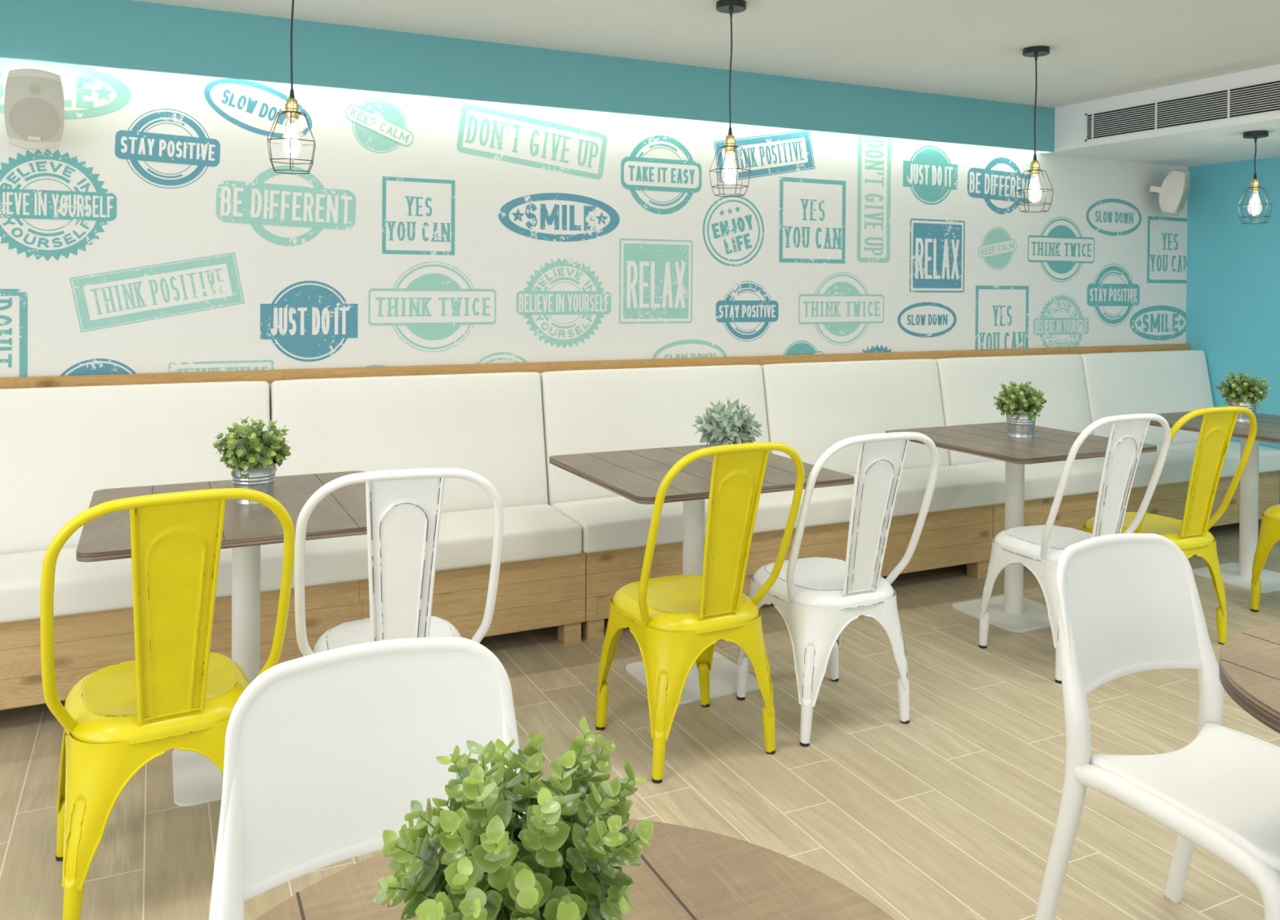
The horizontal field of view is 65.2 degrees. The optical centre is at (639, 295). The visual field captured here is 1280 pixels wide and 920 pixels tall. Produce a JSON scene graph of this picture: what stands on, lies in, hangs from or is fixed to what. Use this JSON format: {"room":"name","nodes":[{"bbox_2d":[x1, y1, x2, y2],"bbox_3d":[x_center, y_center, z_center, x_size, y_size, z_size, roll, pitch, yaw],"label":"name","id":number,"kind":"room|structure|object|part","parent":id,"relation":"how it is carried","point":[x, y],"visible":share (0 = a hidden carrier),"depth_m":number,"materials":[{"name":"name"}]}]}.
{"room":"eatery","nodes":[
{"label":"eatery","id":0,"kind":"room"},
{"bbox_2d":[0,57,1187,377],"bbox_3d":[-0.476,0.087,4.470,8.880,2.503,0.122,0,1,-26],"label":"wall","id":1,"kind":"structure","parent":0,"point":[161,233],"depth_m":4.37,"materials":[{"name":"white paper"}]},
{"bbox_2d":[4,68,64,149],"bbox_3d":[-2.112,-0.643,3.492,0.176,0.277,0.200,0,1,-32],"label":"wall speaker","id":2,"kind":"object","parent":1,"relation":"attached to","point":[34,100],"visible":1,"depth_m":3.41},
{"bbox_2d":[0,343,1190,389],"bbox_3d":[0.478,0.638,4.855,6.576,0.687,0.026,0,1,-26],"label":"wooden ledge","id":3,"kind":"object","parent":1,"relation":"attached to","point":[268,375],"visible":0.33,"depth_m":4.34,"materials":[{"name":"brown wood"}]},
{"bbox_2d":[1149,169,1190,216],"bbox_3d":[3.195,-0.618,6.026,0.198,0.281,0.196,1,1,38],"label":"wall speaker","id":4,"kind":"object","parent":1,"relation":"attached to","point":[1174,191],"visible":1,"depth_m":5.95},
{"bbox_2d":[1176,176,1190,212],"bbox_3d":[3.251,-0.606,5.982,0.055,0.212,0.173,1,1,38],"label":"grille","id":5,"kind":"object","parent":4,"relation":"attached to","point":[1183,183],"depth_m":5.93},
{"bbox_2d":[0,522,1279,919],"bbox_3d":[1.147,1.382,1.112,8.640,0.001,7.370,0,1,-26],"label":"floor","id":6,"kind":"structure","parent":0,"point":[951,812],"depth_m":2.82,"materials":[{"name":"brown wood"}]},
{"bbox_2d":[40,488,294,919],"bbox_3d":[-1.095,0.880,2.301,0.493,0.951,0.537,0,1,-32],"label":"bistro chair","id":7,"kind":"object","parent":6,"relation":"on","point":[176,693],"visible":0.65,"depth_m":2.13,"materials":[{"name":"yellow metal"}]},
{"bbox_3d":[-1.269,1.144,2.385,0.206,0.406,0.210,0,1,-32],"label":"leg","id":8,"kind":"part","parent":7,"relation":"part of","materials":[{"name":"yellow metal"}]},
{"bbox_3d":[-1.158,1.147,2.206,0.206,0.406,0.210,0,1,-32],"label":"leg","id":9,"kind":"part","parent":7,"relation":"part of","materials":[{"name":"yellow metal"}]},
{"bbox_3d":[-1.124,0.927,2.348,0.390,0.048,0.428,0,1,-32],"label":"seat","id":10,"kind":"part","parent":7,"relation":"part of","materials":[{"name":"yellow metal"}]},
{"bbox_3d":[-0.983,1.147,2.315,0.206,0.406,0.210,0,1,-32],"label":"leg","id":11,"kind":"part","parent":7,"relation":"part of","materials":[{"name":"yellow metal"}]},
{"bbox_2d":[75,471,367,806],"bbox_3d":[-1.135,0.975,2.885,0.810,0.749,0.815,0,1,-26],"label":"cafe table","id":12,"kind":"object","parent":6,"relation":"on","point":[197,780],"visible":0.48,"depth_m":2.84,"materials":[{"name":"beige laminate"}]},
{"bbox_3d":[-1.138,1.345,2.889,0.380,0.008,0.380,0,1,-26],"label":"plate","id":13,"kind":"part","parent":12,"relation":"part of","materials":[{"name":"white metal"}]},
{"bbox_2d":[212,415,291,504],"bbox_3d":[-1.132,0.476,2.933,0.210,0.248,0.209,0,1,-7],"label":"potted plant","id":14,"kind":"object","parent":12,"relation":"on","point":[252,456],"visible":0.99,"depth_m":2.88,"materials":[{"name":"green plant"}]},
{"bbox_3d":[-1.130,0.543,2.932,0.126,0.113,0.126,0,1,-26],"label":"pot","id":15,"kind":"part","parent":14,"relation":"part of","materials":[{"name":"metal"}]},
{"bbox_2d":[0,551,585,710],"bbox_3d":[-1.287,1.162,3.664,2.123,0.357,0.550,0,1,-26],"label":"wooden bench","id":16,"kind":"object","parent":6,"relation":"on","point":[550,592],"visible":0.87,"depth_m":3.44,"materials":[{"name":"brown wood"}]},
{"bbox_2d":[0,550,46,623],"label":"seat cushion","id":17,"kind":"object","parent":16,"relation":"on","point":[20,573],"depth_m":3.04,"materials":[{"name":"white leather"}]},
{"bbox_2d":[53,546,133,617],"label":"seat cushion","id":18,"kind":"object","parent":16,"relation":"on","point":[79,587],"depth_m":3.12,"materials":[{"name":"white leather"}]},
{"bbox_2d":[0,381,270,554],"bbox_3d":[-1.893,0.646,3.556,1.090,0.650,0.218,0,1,-26],"label":"cushion","id":19,"kind":"object","parent":16,"relation":"on","point":[60,446],"visible":0.46,"depth_m":3.52,"materials":[{"name":"white leather"}]},
{"bbox_2d":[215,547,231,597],"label":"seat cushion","id":20,"kind":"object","parent":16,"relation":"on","point":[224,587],"depth_m":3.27,"materials":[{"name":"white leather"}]},
{"bbox_2d":[260,542,284,591],"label":"seat cushion","id":21,"kind":"object","parent":16,"relation":"on","point":[272,554],"depth_m":3.34,"materials":[{"name":"white leather"}]},
{"bbox_2d":[304,534,368,586],"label":"seat cushion","id":22,"kind":"object","parent":16,"relation":"on","point":[335,560],"depth_m":3.44,"materials":[{"name":"white leather"}]},
{"bbox_2d":[269,372,548,512],"bbox_3d":[-0.907,0.648,4.033,1.088,0.650,0.218,0,1,-26],"label":"cushion","id":23,"kind":"object","parent":16,"relation":"on","point":[490,425],"visible":0.59,"depth_m":4.02,"materials":[{"name":"white leather"}]},
{"bbox_2d":[435,508,493,571],"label":"seat cushion","id":24,"kind":"object","parent":16,"relation":"on","point":[465,539],"depth_m":3.65,"materials":[{"name":"white leather"}]},
{"bbox_2d":[500,504,582,563],"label":"seat cushion","id":25,"kind":"object","parent":16,"relation":"on","point":[530,532],"depth_m":3.78,"materials":[{"name":"white leather"}]},
{"bbox_3d":[-0.276,1.303,3.903,0.070,0.084,0.070,0,1,-26],"label":"leg","id":26,"kind":"part","parent":16,"relation":"part of","materials":[{"name":"brown wood"}]},
{"bbox_2d":[208,636,525,919],"bbox_3d":[-0.291,0.949,1.267,0.464,0.852,0.543,0,1,-26],"label":"plastic chair","id":27,"kind":"object","parent":6,"relation":"on","point":[328,752],"visible":0.74,"depth_m":1.44,"materials":[{"name":"white plastic"}]},
{"bbox_3d":[-0.565,0.986,1.363,0.048,0.771,0.132,0,1,-26],"label":"leg","id":28,"kind":"part","parent":27,"relation":"part of","materials":[{"name":"white plastic"}]},
{"bbox_3d":[-0.197,0.987,1.541,0.048,0.771,0.132,0,1,-26],"label":"leg","id":29,"kind":"part","parent":27,"relation":"part of","materials":[{"name":"white plastic"}]},
{"bbox_2d":[293,467,503,656],"bbox_3d":[-0.641,0.880,2.599,0.493,0.951,0.537,0,1,-20],"label":"bistro chair","id":30,"kind":"object","parent":6,"relation":"on","point":[404,506],"visible":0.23,"depth_m":2.40,"materials":[{"name":"white metal"}]},
{"bbox_3d":[-0.660,0.927,2.651,0.390,0.048,0.428,0,1,-20],"label":"seat","id":31,"kind":"part","parent":30,"relation":"part of","materials":[{"name":"white metal"}]},
{"bbox_2d":[255,818,894,919],"bbox_3d":[-0.065,1.004,0.846,0.732,0.745,0.732,0,1,-26],"label":"round table","id":32,"kind":"object","parent":6,"relation":"on","point":[685,873],"visible":0.6,"depth_m":1.06,"materials":[{"name":"brown laminate"}]},
{"bbox_2d":[371,715,653,919],"bbox_3d":[-0.103,0.492,0.821,0.226,0.278,0.207,0,1,-41],"label":"potted plant","id":33,"kind":"object","parent":32,"relation":"on","point":[564,857],"visible":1,"depth_m":0.78,"materials":[{"name":"green plant"}]},
{"bbox_2d":[595,442,804,783],"bbox_3d":[0.161,0.881,3.004,0.493,0.951,0.537,0,1,-28],"label":"bistro chair","id":34,"kind":"object","parent":6,"relation":"on","point":[677,622],"visible":1,"depth_m":2.85,"materials":[{"name":"yellow metal"}]},
{"bbox_3d":[-0.006,1.146,3.100,0.206,0.406,0.210,0,1,-28],"label":"leg","id":35,"kind":"part","parent":34,"relation":"part of","materials":[{"name":"yellow metal"}]},
{"bbox_3d":[0.091,1.149,2.914,0.206,0.406,0.210,0,1,-28],"label":"leg","id":36,"kind":"part","parent":34,"relation":"part of","materials":[{"name":"yellow metal"}]},
{"bbox_3d":[0.135,0.929,3.052,0.390,0.048,0.428,0,1,-28],"label":"seat","id":37,"kind":"part","parent":34,"relation":"part of","materials":[{"name":"yellow metal"}]},
{"bbox_3d":[0.176,1.146,3.196,0.206,0.406,0.210,0,1,-28],"label":"leg","id":38,"kind":"part","parent":34,"relation":"part of","materials":[{"name":"yellow metal"}]},
{"bbox_3d":[0.274,1.149,3.009,0.206,0.406,0.210,0,1,-28],"label":"leg","id":39,"kind":"part","parent":34,"relation":"part of","materials":[{"name":"yellow metal"}]},
{"bbox_2d":[549,444,853,704],"bbox_3d":[0.190,0.977,3.549,0.810,0.749,0.815,0,1,-26],"label":"cafe table","id":40,"kind":"object","parent":6,"relation":"on","point":[637,476],"visible":0.61,"depth_m":3.50,"materials":[{"name":"taupe laminate"},{"name":"painted metal"}]},
{"bbox_3d":[0.187,1.348,3.553,0.380,0.008,0.380,0,1,-26],"label":"plate","id":41,"kind":"part","parent":40,"relation":"part of","materials":[{"name":"white metal"}]},
{"bbox_2d":[691,398,762,460],"bbox_3d":[0.304,0.481,3.466,0.248,0.246,0.236,0,1,-26],"label":"potted plant","id":42,"kind":"object","parent":40,"relation":"on","point":[735,428],"visible":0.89,"depth_m":3.42,"materials":[{"name":"green plant"}]},
{"bbox_3d":[0.306,0.548,3.472,0.126,0.113,0.126,0,1,-26],"label":"pot","id":43,"kind":"part","parent":42,"relation":"part of","materials":[{"name":"metal"}]},
{"bbox_2d":[581,504,993,641],"bbox_3d":[0.622,1.167,4.589,2.111,0.357,0.550,0,1,-26],"label":"wooden bench","id":44,"kind":"object","parent":6,"relation":"on","point":[960,536],"visible":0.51,"depth_m":4.38,"materials":[{"name":"brown wood"}]},
{"bbox_3d":[-0.187,1.304,3.946,0.070,0.084,0.070,0,1,-26],"label":"leg","id":45,"kind":"part","parent":44,"relation":"part of","materials":[{"name":"brown wood"}]},
{"bbox_2d":[551,496,654,553],"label":"seat cushion","id":46,"kind":"object","parent":44,"relation":"on","point":[613,523],"depth_m":3.93,"materials":[{"name":"white leather"}]},
{"bbox_2d":[539,364,769,506],"bbox_3d":[0.088,0.650,4.516,1.113,0.650,0.218,0,1,-26],"label":"cushion","id":47,"kind":"object","parent":44,"relation":"on","point":[602,410],"visible":0.47,"depth_m":4.42,"materials":[{"name":"white leather"}]},
{"bbox_2d":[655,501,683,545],"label":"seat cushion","id":48,"kind":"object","parent":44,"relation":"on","point":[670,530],"depth_m":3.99,"materials":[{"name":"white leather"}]},
{"bbox_2d":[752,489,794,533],"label":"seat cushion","id":49,"kind":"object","parent":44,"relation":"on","point":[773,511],"depth_m":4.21,"materials":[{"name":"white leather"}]},
{"bbox_2d":[804,474,855,527],"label":"seat cushion","id":50,"kind":"object","parent":44,"relation":"on","point":[828,504],"depth_m":4.34,"materials":[{"name":"white leather"}]},
{"bbox_2d":[760,359,949,475],"bbox_3d":[1.078,0.653,4.995,1.074,0.650,0.218,0,1,-26],"label":"cushion","id":51,"kind":"object","parent":44,"relation":"on","point":[811,407],"visible":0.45,"depth_m":4.93,"materials":[{"name":"white leather"}]},
{"bbox_2d":[892,467,930,516],"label":"seat cushion","id":52,"kind":"object","parent":44,"relation":"on","point":[913,484],"depth_m":4.54,"materials":[{"name":"white leather"}]},
{"bbox_2d":[927,466,1004,512],"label":"seat cushion","id":53,"kind":"object","parent":44,"relation":"on","point":[955,487],"depth_m":4.70,"materials":[{"name":"white leather"}]},
{"bbox_3d":[1.628,1.308,4.825,0.070,0.084,0.070,0,1,-26],"label":"leg","id":54,"kind":"part","parent":44,"relation":"part of","materials":[{"name":"brown wood"}]},
{"bbox_2d":[736,431,939,746],"bbox_3d":[0.620,0.882,3.228,0.493,0.951,0.537,0,1,-25],"label":"bistro chair","id":55,"kind":"object","parent":6,"relation":"on","point":[815,597],"visible":0.84,"depth_m":3.07,"materials":[{"name":"white metal"}]},
{"bbox_3d":[0.456,1.147,3.331,0.206,0.406,0.210,0,1,-25],"label":"leg","id":56,"kind":"part","parent":55,"relation":"part of","materials":[{"name":"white metal"}]},
{"bbox_3d":[0.546,1.149,3.140,0.206,0.406,0.210,0,1,-25],"label":"leg","id":57,"kind":"part","parent":55,"relation":"part of","materials":[{"name":"white metal"}]},
{"bbox_3d":[0.596,0.930,3.278,0.390,0.048,0.428,0,1,-25],"label":"seat","id":58,"kind":"part","parent":55,"relation":"part of","materials":[{"name":"white metal"}]},
{"bbox_3d":[0.642,1.147,3.419,0.206,0.406,0.210,0,1,-25],"label":"leg","id":59,"kind":"part","parent":55,"relation":"part of","materials":[{"name":"white metal"}]},
{"bbox_3d":[0.732,1.150,3.229,0.206,0.406,0.210,0,1,-25],"label":"leg","id":60,"kind":"part","parent":55,"relation":"part of","materials":[{"name":"white metal"}]},
{"bbox_2d":[885,422,1156,632],"bbox_3d":[1.596,0.980,4.270,0.775,0.749,0.800,0,1,-26],"label":"cafe table","id":61,"kind":"object","parent":6,"relation":"on","point":[1011,611],"visible":0.8,"depth_m":4.23,"materials":[{"name":"beige laminate"}]},
{"bbox_3d":[1.594,1.351,4.273,0.380,0.008,0.380,0,1,-26],"label":"plate","id":62,"kind":"part","parent":61,"relation":"part of","materials":[{"name":"white metal"}]},
{"bbox_2d":[993,381,1047,438],"bbox_3d":[1.646,0.484,4.316,0.220,0.244,0.209,0,1,-12],"label":"potted plant","id":63,"kind":"object","parent":61,"relation":"on","point":[1020,408],"visible":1,"depth_m":4.27,"materials":[{"name":"green plant"}]},
{"bbox_3d":[1.642,0.549,4.319,0.126,0.113,0.126,0,1,7],"label":"pot","id":64,"kind":"part","parent":63,"relation":"part of","materials":[{"name":"metal"}]},
{"bbox_2d":[978,413,1170,683],"bbox_3d":[1.602,0.884,3.724,0.493,0.951,0.537,0,1,-25],"label":"bistro chair","id":65,"kind":"object","parent":6,"relation":"on","point":[1039,548],"visible":0.62,"depth_m":3.57,"materials":[{"name":"white metal"}]},
{"bbox_3d":[1.440,1.149,3.829,0.206,0.406,0.210,0,1,-25],"label":"leg","id":66,"kind":"part","parent":65,"relation":"part of","materials":[{"name":"white metal"}]},
{"bbox_3d":[1.527,1.151,3.637,0.206,0.406,0.210,0,1,-25],"label":"leg","id":67,"kind":"part","parent":65,"relation":"part of","materials":[{"name":"white metal"}]},
{"bbox_3d":[1.579,0.932,3.774,0.390,0.048,0.428,0,1,-25],"label":"seat","id":68,"kind":"part","parent":65,"relation":"part of","materials":[{"name":"white metal"}]},
{"bbox_2d":[988,471,1279,575],"bbox_3d":[2.569,1.171,5.532,2.208,0.357,0.550,0,1,-26],"label":"wooden bench","id":69,"kind":"object","parent":6,"relation":"on","point":[1169,500],"visible":0.07,"depth_m":5.31,"materials":[{"name":"brown wood"}]},
{"bbox_2d":[955,460,1005,479],"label":"seat cushion","id":70,"kind":"object","parent":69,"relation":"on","point":[993,468],"depth_m":5.03,"materials":[{"name":"white leather"}]},
{"bbox_3d":[1.716,1.308,4.867,0.070,0.084,0.070,0,1,-26],"label":"leg","id":71,"kind":"part","parent":69,"relation":"part of","materials":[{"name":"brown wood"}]},
{"bbox_2d":[934,354,1093,466],"bbox_3d":[2.045,0.655,5.463,1.062,0.650,0.218,0,1,-26],"label":"cushion","id":72,"kind":"object","parent":69,"relation":"on","point":[968,386],"visible":0.62,"depth_m":5.41,"materials":[{"name":"white leather"}]},
{"bbox_2d":[1024,460,1066,501],"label":"seat cushion","id":73,"kind":"object","parent":69,"relation":"on","point":[1042,480],"depth_m":4.90,"materials":[{"name":"white leather"}]},
{"bbox_2d":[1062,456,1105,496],"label":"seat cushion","id":74,"kind":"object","parent":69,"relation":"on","point":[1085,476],"depth_m":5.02,"materials":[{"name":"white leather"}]},
{"bbox_2d":[1079,350,1213,445],"bbox_3d":[3.009,0.657,5.930,1.069,0.650,0.218,0,1,-26],"label":"cushion","id":75,"kind":"object","parent":69,"relation":"on","point":[1151,382],"visible":0.44,"depth_m":5.88,"materials":[{"name":"white leather"}]},
{"bbox_2d":[1131,445,1161,488],"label":"seat cushion","id":76,"kind":"object","parent":69,"relation":"on","point":[1147,461],"depth_m":5.21,"materials":[{"name":"white leather"}]},
{"bbox_2d":[1156,442,1197,485],"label":"seat cushion","id":77,"kind":"object","parent":69,"relation":"on","point":[1178,464],"depth_m":5.34,"materials":[{"name":"white leather"}]},
{"bbox_2d":[1219,440,1240,477],"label":"seat cushion","id":78,"kind":"object","parent":69,"relation":"on","point":[1232,460],"depth_m":5.51,"materials":[{"name":"white leather"}]},
{"bbox_3d":[3.619,1.312,5.789,0.070,0.084,0.070,0,1,-26],"label":"leg","id":79,"kind":"part","parent":69,"relation":"part of","materials":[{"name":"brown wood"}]},
{"bbox_2d":[1258,445,1279,473],"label":"seat cushion","id":80,"kind":"object","parent":69,"relation":"on","point":[1268,457],"depth_m":5.65,"materials":[{"name":"white leather"}]},
{"bbox_2d":[1034,533,1279,919],"bbox_3d":[1.135,0.952,1.955,0.464,0.852,0.543,0,1,-26],"label":"plastic chair","id":81,"kind":"object","parent":6,"relation":"on","point":[1128,603],"visible":1,"depth_m":2.05,"materials":[{"name":"white plastic"}]},
{"bbox_3d":[0.862,0.990,2.051,0.048,0.771,0.132,0,1,-26],"label":"leg","id":82,"kind":"part","parent":81,"relation":"part of","materials":[{"name":"white plastic"}]},
{"bbox_3d":[1.042,0.669,2.149,0.434,0.292,0.106,0,1,-26],"label":"backrest","id":83,"kind":"part","parent":81,"relation":"part of","materials":[{"name":"white plastic"}]},
{"bbox_3d":[0.974,1.152,1.815,0.045,0.446,0.426,0,1,-25],"label":"leg","id":84,"kind":"part","parent":81,"relation":"part of","materials":[{"name":"white plastic"}]},
{"bbox_3d":[1.155,0.945,1.914,0.416,0.041,0.404,0,1,-26],"label":"seat","id":85,"kind":"part","parent":81,"relation":"part of","materials":[{"name":"white plastic"}]},
{"bbox_3d":[1.230,0.990,2.229,0.048,0.771,0.132,0,1,-26],"label":"leg","id":86,"kind":"part","parent":81,"relation":"part of","materials":[{"name":"white plastic"}]},
{"bbox_3d":[1.345,1.152,1.995,0.045,0.446,0.426,0,1,-27],"label":"leg","id":87,"kind":"part","parent":81,"relation":"part of","materials":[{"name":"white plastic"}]},
{"bbox_2d":[1082,406,1257,644],"bbox_3d":[2.058,0.885,3.964,0.493,0.951,0.537,0,1,-23],"label":"bistro chair","id":88,"kind":"object","parent":6,"relation":"on","point":[1191,535],"visible":0.48,"depth_m":3.81,"materials":[{"name":"yellow metal"}]},
{"bbox_3d":[1.899,1.150,4.072,0.206,0.406,0.210,0,1,-23],"label":"leg","id":89,"kind":"part","parent":88,"relation":"part of","materials":[{"name":"yellow metal"}]},
{"bbox_3d":[2.036,0.933,4.014,0.390,0.048,0.428,0,1,-23],"label":"seat","id":90,"kind":"part","parent":88,"relation":"part of","materials":[{"name":"yellow metal"}]},
{"bbox_3d":[1.982,1.152,3.879,0.206,0.406,0.210,0,1,-23],"label":"leg","id":91,"kind":"part","parent":88,"relation":"part of","materials":[{"name":"yellow metal"}]},
{"bbox_3d":[2.171,1.153,3.961,0.206,0.406,0.210,0,1,-23],"label":"leg","id":92,"kind":"part","parent":88,"relation":"part of","materials":[{"name":"yellow metal"}]},
{"bbox_2d":[1149,411,1279,592],"bbox_3d":[2.934,0.984,4.823,0.810,0.749,0.815,0,1,-26],"label":"cafe table","id":93,"kind":"object","parent":6,"relation":"on","point":[1236,574],"visible":0.52,"depth_m":4.79,"materials":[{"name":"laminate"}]},
{"bbox_3d":[2.931,1.355,4.827,0.380,0.008,0.380,0,1,-26],"label":"plate","id":94,"kind":"part","parent":93,"relation":"part of","materials":[{"name":"white metal"}]},
{"bbox_2d":[1215,371,1271,422],"bbox_3d":[2.934,0.489,4.876,0.223,0.240,0.215,0,1,9],"label":"potted plant","id":95,"kind":"object","parent":93,"relation":"on","point":[1239,393],"visible":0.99,"depth_m":4.82,"materials":[{"name":"green plant"}]},
{"bbox_3d":[2.933,0.553,4.873,0.126,0.113,0.126,1,1,28],"label":"pot","id":96,"kind":"part","parent":95,"relation":"part of","materials":[{"name":"metal"}]},
{"bbox_2d":[1218,623,1279,733],"bbox_3d":[1.331,1.006,1.578,0.732,0.745,0.732,0,1,-26],"label":"round table","id":97,"kind":"object","parent":6,"relation":"on","point":[1249,666],"visible":1,"depth_m":1.68,"materials":[{"name":"brown laminate"}]},
{"bbox_2d":[1250,504,1279,612],"bbox_3d":[2.935,0.889,4.186,0.493,0.951,0.537,0,1,-26],"label":"bistro chair","id":98,"kind":"object","parent":6,"relation":"on","point":[1269,533],"visible":1,"depth_m":4.30,"materials":[{"name":"yellow metal"}]},
{"bbox_3d":[2.911,0.936,4.236,0.390,0.048,0.428,0,1,-26],"label":"seat","id":99,"kind":"part","parent":98,"relation":"part of","materials":[{"name":"yellow metal"}]},
{"bbox_2d":[132,0,1279,107],"bbox_3d":[1.190,-1.070,1.035,8.880,0.100,7.490,0,1,-26],"label":"ceiling","id":100,"kind":"structure","parent":0,"point":[1100,49],"depth_m":4.00,"materials":[{"name":"paint"}]},
{"bbox_2d":[266,0,315,173],"bbox_3d":[-1.022,-0.708,2.941,0.142,0.690,0.148,0,1,-26],"label":"pendant lamp","id":101,"kind":"object","parent":100,"relation":"hanging from","point":[291,112],"visible":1,"depth_m":2.94,"materials":[{"name":"metal"}]},
{"bbox_2d":[284,97,298,119],"bbox_3d":[-1.023,-0.551,2.942,0.040,0.060,0.040,0,1,-26],"label":"socket","id":102,"kind":"object","parent":101,"relation":"attached to","point":[291,104],"depth_m":2.93,"materials":[{"name":"gold metal"}]},
{"bbox_3d":[-1.023,-0.464,2.943,0.062,0.126,0.062,0,1,-26],"label":"bulb","id":103,"kind":"part","parent":101,"relation":"part of","materials":[{"name":"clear glass"}]},
{"bbox_3d":[-1.021,-0.815,2.940,0.017,0.429,0.017,0,1,-26],"label":"cord","id":104,"kind":"part","parent":101,"relation":"part of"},
{"bbox_2d":[0,0,1054,151],"bbox_3d":[-0.981,-0.941,4.036,7.350,0.245,0.022,0,1,-26],"label":"ceiling beam","id":105,"kind":"structure","parent":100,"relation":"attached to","point":[126,34],"depth_m":4.16,"materials":[{"name":"teal paint"}]},
{"bbox_2d":[709,0,751,196],"bbox_3d":[0.325,-0.705,3.593,0.142,0.690,0.148,0,1,-26],"label":"pendant lamp","id":106,"kind":"object","parent":100,"relation":"hanging from","point":[730,6],"visible":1,"depth_m":3.59,"materials":[{"name":"metal"}]},
{"bbox_2d":[724,134,735,152],"bbox_3d":[0.324,-0.548,3.594,0.040,0.060,0.040,0,1,-26],"label":"socket","id":107,"kind":"object","parent":106,"relation":"attached to","point":[730,141],"depth_m":3.58,"materials":[{"name":"gold metal"}]},
{"bbox_3d":[0.323,-0.461,3.595,0.062,0.126,0.062,0,1,-26],"label":"bulb","id":108,"kind":"part","parent":106,"relation":"part of","materials":[{"name":"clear glass"}]},
{"bbox_3d":[0.325,-0.812,3.592,0.017,0.429,0.017,0,1,-26],"label":"cord","id":109,"kind":"part","parent":106,"relation":"part of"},
{"bbox_2d":[1015,45,1053,212],"bbox_3d":[1.677,-0.702,4.248,0.142,0.690,0.148,0,1,-26],"label":"pendant lamp","id":110,"kind":"object","parent":100,"relation":"hanging from","point":[1035,51],"visible":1,"depth_m":4.24,"materials":[{"name":"metal"}]},
{"bbox_3d":[1.676,-0.458,4.250,0.062,0.126,0.062,0,1,-26],"label":"bulb","id":111,"kind":"part","parent":110,"relation":"part of","materials":[{"name":"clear glass"}]},
{"bbox_2d":[1030,160,1039,175],"bbox_3d":[1.676,-0.545,4.250,0.040,0.060,0.040,0,1,-26],"label":"socket","id":112,"kind":"object","parent":110,"relation":"attached to","point":[1035,166],"depth_m":4.23,"materials":[{"name":"gold metal"}]},
{"bbox_3d":[1.678,-0.809,4.247,0.017,0.429,0.017,0,1,-26],"label":"cord","id":113,"kind":"part","parent":110,"relation":"part of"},
{"bbox_2d":[1039,64,1279,166],"bbox_3d":[4.470,-0.891,2.692,1.290,0.245,7.370,0,1,-26],"label":"bulkhead","id":114,"kind":"object","parent":100,"relation":"attached to","point":[1220,141],"visible":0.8,"depth_m":5.30,"materials":[{"name":"white paint"}]},
{"bbox_2d":[1084,78,1279,141],"bbox_3d":[3.427,-0.887,3.361,0.005,0.150,4.622,0,1,-26],"label":"grille","id":115,"kind":"object","parent":114,"relation":"attached to","point":[1260,98],"visible":1,"depth_m":4.91,"materials":[{"name":"white metal"}]},
{"bbox_2d":[1237,130,1271,223],"bbox_3d":[3.007,-0.577,4.894,0.142,0.445,0.148,0,1,-26],"label":"pendant lamp","id":116,"kind":"object","parent":114,"relation":"hanging from","point":[1255,184],"visible":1,"depth_m":4.89,"materials":[{"name":"metal"}]},
{"bbox_2d":[1249,178,1259,191],"bbox_3d":[3.006,-0.542,4.894,0.040,0.060,0.040,0,1,-26],"label":"socket","id":117,"kind":"object","parent":116,"relation":"attached to","point":[1255,184],"depth_m":4.88,"materials":[{"name":"gold metal"}]},
{"bbox_3d":[3.006,-0.455,4.895,0.062,0.126,0.062,0,1,-26],"label":"bulb","id":118,"kind":"part","parent":116,"relation":"part of","materials":[{"name":"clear glass"}]},
{"bbox_3d":[3.007,-0.684,4.893,0.017,0.184,0.017,0,1,-26],"label":"cord","id":119,"kind":"part","parent":116,"relation":"part of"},
{"bbox_2d":[1186,156,1279,504],"bbox_3d":[5.098,0.140,3.010,0.120,2.503,7.370,0,1,-26],"label":"wall","id":120,"kind":"structure","parent":0,"point":[1233,289],"depth_m":6.01,"materials":[{"name":"blue paint"}]}
]}

